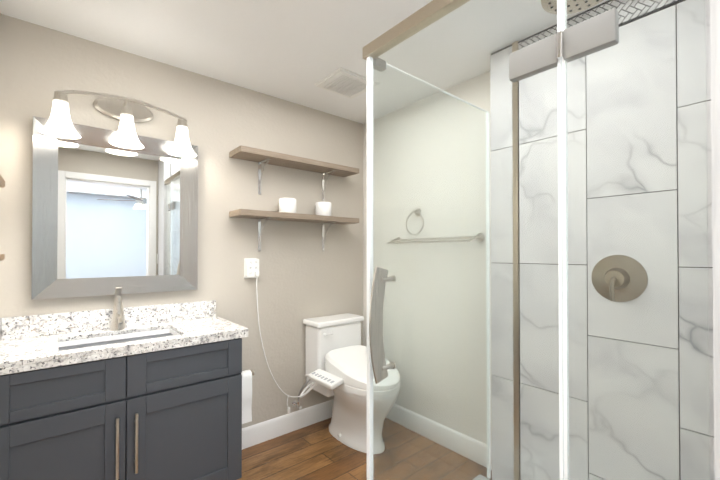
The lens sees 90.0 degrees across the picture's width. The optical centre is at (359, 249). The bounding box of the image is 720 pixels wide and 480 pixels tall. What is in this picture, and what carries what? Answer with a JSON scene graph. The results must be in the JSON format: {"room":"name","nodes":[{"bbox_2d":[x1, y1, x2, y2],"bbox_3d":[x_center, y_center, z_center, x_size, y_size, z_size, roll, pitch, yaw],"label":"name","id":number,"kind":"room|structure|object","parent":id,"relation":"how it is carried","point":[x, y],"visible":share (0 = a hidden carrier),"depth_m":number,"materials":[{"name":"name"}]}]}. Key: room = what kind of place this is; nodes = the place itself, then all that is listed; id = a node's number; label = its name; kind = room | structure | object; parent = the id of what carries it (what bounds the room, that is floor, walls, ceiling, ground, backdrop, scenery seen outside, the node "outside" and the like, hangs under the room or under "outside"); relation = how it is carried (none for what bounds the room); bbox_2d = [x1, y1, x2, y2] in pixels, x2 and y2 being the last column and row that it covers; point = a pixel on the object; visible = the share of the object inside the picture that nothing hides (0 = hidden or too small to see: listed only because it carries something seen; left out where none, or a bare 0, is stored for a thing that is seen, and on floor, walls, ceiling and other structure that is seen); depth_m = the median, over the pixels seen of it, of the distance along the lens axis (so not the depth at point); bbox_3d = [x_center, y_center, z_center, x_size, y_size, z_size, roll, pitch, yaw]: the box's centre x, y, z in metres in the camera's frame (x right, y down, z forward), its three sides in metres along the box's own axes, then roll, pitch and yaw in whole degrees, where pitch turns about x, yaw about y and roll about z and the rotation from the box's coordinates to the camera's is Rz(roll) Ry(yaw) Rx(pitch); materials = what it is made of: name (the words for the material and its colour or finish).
{"room":"bathroom","nodes":[
{"label":"bathroom","id":0,"kind":"room"},
{"bbox_2d":[0,13,362,427],"bbox_3d":[-0.841,0.113,2.360,2.770,2.350,0.120,0,-1,-40],"label":"wall","id":1,"kind":"structure","parent":0,"point":[301,277],"depth_m":2.30,"materials":[{"name":"beige paint"}]},
{"bbox_2d":[31,116,197,299],"bbox_3d":[-1.249,-0.192,1.911,0.725,0.850,0.040,0,-1,-40],"label":"mirror","id":2,"kind":"object","parent":1,"relation":"attached to","point":[111,215],"visible":0.87,"depth_m":1.87,"materials":[{"name":"silver metal"}]},
{"bbox_2d":[39,90,196,156],"bbox_3d":[-1.206,-0.672,1.861,0.676,0.266,0.179,0,-1,-40],"label":"sconce","id":3,"kind":"object","parent":1,"relation":"attached to","point":[128,113],"visible":1,"depth_m":1.84,"materials":[{"name":"white glass"}]},
{"bbox_2d":[244,258,256,277],"bbox_3d":[-0.722,0.122,2.376,0.086,0.132,0.006,0,-1,-40],"label":"electrical outlet plate","id":4,"kind":"object","parent":1,"relation":"attached to","point":[244,265],"visible":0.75,"depth_m":2.35,"materials":[{"name":"white plastic"}]},
{"bbox_2d":[245,259,258,277],"bbox_3d":[-0.699,0.120,2.353,0.086,0.122,0.058,0,-1,-40],"label":"adapter","id":5,"kind":"object","parent":4,"relation":"attached to","point":[251,268],"visible":1,"depth_m":2.34,"materials":[{"name":"white plastic"}]},
{"bbox_2d":[256,276,315,412],"bbox_3d":[-0.481,0.646,2.406,0.377,0.942,0.203,0,-1,-40],"label":"power cord","id":6,"kind":"object","parent":5,"relation":"attached to","point":[288,409],"visible":0.85,"depth_m":2.41,"materials":[{"name":"white plastic"}]},
{"bbox_2d":[242,399,332,449],"bbox_3d":[-0.435,1.226,2.602,1.221,0.128,0.017,0,-1,-40],"label":"baseboard","id":7,"kind":"structure","parent":1,"relation":"attached to","point":[258,433],"depth_m":2.52,"materials":[{"name":"white wood"}]},
{"bbox_2d":[229,209,358,251],"bbox_3d":[-0.419,-0.115,2.516,0.926,0.253,0.191,0,-1,-40],"label":"shelf","id":8,"kind":"object","parent":1,"relation":"attached to","point":[259,215],"visible":1,"depth_m":2.41,"materials":[{"name":"brown wood"}]},
{"bbox_2d":[279,198,295,212],"bbox_3d":[-0.493,-0.294,2.454,0.116,0.104,0.116,0,-1,-40],"label":"toilet paper roll","id":9,"kind":"object","parent":8,"relation":"on","point":[287,205],"visible":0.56,"depth_m":2.40,"materials":[{"name":"white paper"}]},
{"bbox_2d":[315,202,330,215],"bbox_3d":[-0.268,-0.292,2.638,0.116,0.104,0.116,0,-1,-40],"label":"toilet paper roll","id":10,"kind":"object","parent":8,"relation":"on","point":[323,208],"visible":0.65,"depth_m":2.59,"materials":[{"name":"white paper"}]},
{"bbox_2d":[229,145,358,201],"bbox_3d":[-0.419,-0.494,2.519,0.926,0.253,0.191,0,-1,-40],"label":"shelf","id":11,"kind":"object","parent":1,"relation":"attached to","point":[259,156],"visible":0.98,"depth_m":2.42,"materials":[{"name":"brown wood"}]},
{"bbox_2d":[0,0,604,123],"bbox_3d":[0.914,-1.135,-0.021,4.970,0.100,6.400,0,-1,-40],"label":"ceiling","id":12,"kind":"structure","parent":0,"point":[294,51],"depth_m":1.80,"materials":[{"name":"white paint"}]},
{"bbox_2d":[314,67,379,98],"bbox_3d":[-0.084,-1.054,2.303,0.310,0.016,0.280,0,-1,-40],"label":"ceiling vent","id":13,"kind":"object","parent":12,"relation":"in","point":[345,83],"visible":0.9,"depth_m":2.27,"materials":[{"name":"white plastic"}]},
{"bbox_2d":[237,417,491,479],"bbox_3d":[1.105,1.316,0.117,2.870,0.100,6.400,0,-1,-40],"label":"floor","id":14,"kind":"structure","parent":0,"point":[317,451],"depth_m":2.21,"materials":[{"name":"brown wood"}]},
{"bbox_2d":[0,287,254,479],"bbox_3d":[-1.037,0.736,1.773,1.120,1.092,0.510,0,-1,-40],"label":"bathroom vanity","id":15,"kind":"object","parent":14,"relation":"on","point":[117,391],"visible":1,"depth_m":1.60,"materials":[{"name":"grey wood"}]},
{"bbox_2d":[110,287,125,330],"bbox_3d":[-1.213,0.299,1.813,0.066,0.217,0.144,0,-1,-40],"label":"faucet","id":16,"kind":"object","parent":15,"relation":"on","point":[118,323],"depth_m":1.82,"materials":[{"name":"silver metal"}]},
{"bbox_2d":[58,328,179,346],"bbox_3d":[-1.120,0.500,1.701,0.494,0.146,0.318,0,-1,-40],"label":"sink","id":17,"kind":"object","parent":15,"relation":"in","point":[98,339],"depth_m":1.79,"materials":[{"name":"white ceramic"}]},
{"bbox_2d":[292,313,399,453],"bbox_3d":[-0.074,0.895,2.446,0.542,0.786,0.722,0,-1,-40],"label":"toilet","id":18,"kind":"object","parent":14,"relation":"on","point":[335,358],"visible":0.75,"depth_m":2.40,"materials":[{"name":"white ceramic"}]},
{"bbox_2d":[363,0,709,479],"bbox_3d":[0.622,0.243,1.302,0.953,2.070,1.004,0,-1,-40],"label":"shower enclosure","id":19,"kind":"object","parent":14,"relation":"on","point":[561,47],"visible":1,"depth_m":1.01,"materials":[{"name":"glass"}]},
{"bbox_2d":[363,71,491,446],"bbox_3d":[0.882,0.110,2.092,0.120,2.350,2.512,0,-1,-40],"label":"wall","id":20,"kind":"structure","parent":0,"point":[475,100],"depth_m":2.44,"materials":[{"name":"white paint"}]},
{"bbox_2d":[406,208,423,234],"bbox_3d":[0.396,-0.197,2.542,0.045,0.192,0.165,0,-1,-40],"label":"towel ring","id":21,"kind":"object","parent":20,"relation":"attached to","point":[417,211],"depth_m":2.54,"materials":[{"name":"silver metal"}]},
{"bbox_2d":[386,233,483,243],"bbox_3d":[0.463,-0.071,2.402,0.121,0.055,0.760,0,-1,-40],"label":"towel rail","id":22,"kind":"object","parent":20,"relation":"attached to","point":[476,237],"depth_m":2.32,"materials":[{"name":"silver metal"}]},
{"bbox_2d":[386,403,491,469],"bbox_3d":[0.428,1.225,2.514,0.016,0.128,1.184,0,-1,-40],"label":"baseboard","id":23,"kind":"structure","parent":20,"relation":"attached to","point":[392,414],"depth_m":2.37,"materials":[{"name":"white"}]},
{"bbox_2d":[710,0,719,479],"bbox_3d":[0.760,0.096,0.558,0.064,2.350,0.299,0,-1,-40],"label":"door frame","id":24,"kind":"structure","parent":0,"point":[715,63],"depth_m":0.65,"materials":[{"name":"paint"}]},
{"bbox_3d":[-0.872,0.096,0.620,0.120,2.350,2.500,0,-1,-40],"label":"wall","id":25,"kind":"structure","parent":0,"visible":0},
{"bbox_2d":[0,175,4,187],"bbox_3d":[-1.045,-0.190,0.988,0.084,0.040,0.240,0,-1,-40],"label":"ledge shelf","id":26,"kind":"object","parent":25,"relation":"attached to","point":[2,182],"visible":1,"depth_m":1.06,"materials":[{"name":"brown wood"}]},
{"bbox_2d":[0,254,4,260],"bbox_3d":[-1.045,0.033,0.985,0.084,0.040,0.240,0,-1,-40],"label":"ledge shelf","id":27,"kind":"object","parent":25,"relation":"attached to","point":[2,256],"visible":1,"depth_m":1.06,"materials":[{"name":"brown wood"}]},
{"bbox_3d":[1.084,0.106,1.637,0.158,2.350,0.956,0,-1,-40],"label":"wall","id":28,"kind":"structure","parent":0,"visible":0},
{"bbox_2d":[490,0,714,479],"bbox_3d":[1.017,0.105,1.580,0.016,2.350,0.955,0,-1,-40],"label":"shower wall tile","id":29,"kind":"structure","parent":28,"relation":"attached to","point":[658,291],"depth_m":1.52,"materials":[{"name":"grey tile"}]},
{"bbox_2d":[591,255,647,301],"bbox_3d":[1.040,0.119,1.470,0.098,0.196,0.196,0,-1,-40],"label":"shower valve","id":30,"kind":"object","parent":29,"relation":"attached to","point":[616,262],"depth_m":1.47,"materials":[{"name":"beige metal"}]},
{"bbox_3d":[1.006,0.099,0.957,0.814,2.350,0.018,0,-1,-40],"label":"shower wall tile","id":31,"kind":"structure","parent":0,"visible":0},
{"bbox_2d":[541,0,603,14],"bbox_3d":[0.761,-0.912,1.056,0.220,0.206,0.432,0,-1,-40],"label":"shower head","id":32,"kind":"object","parent":31,"relation":"attached to","point":[575,6],"depth_m":1.19}
]}

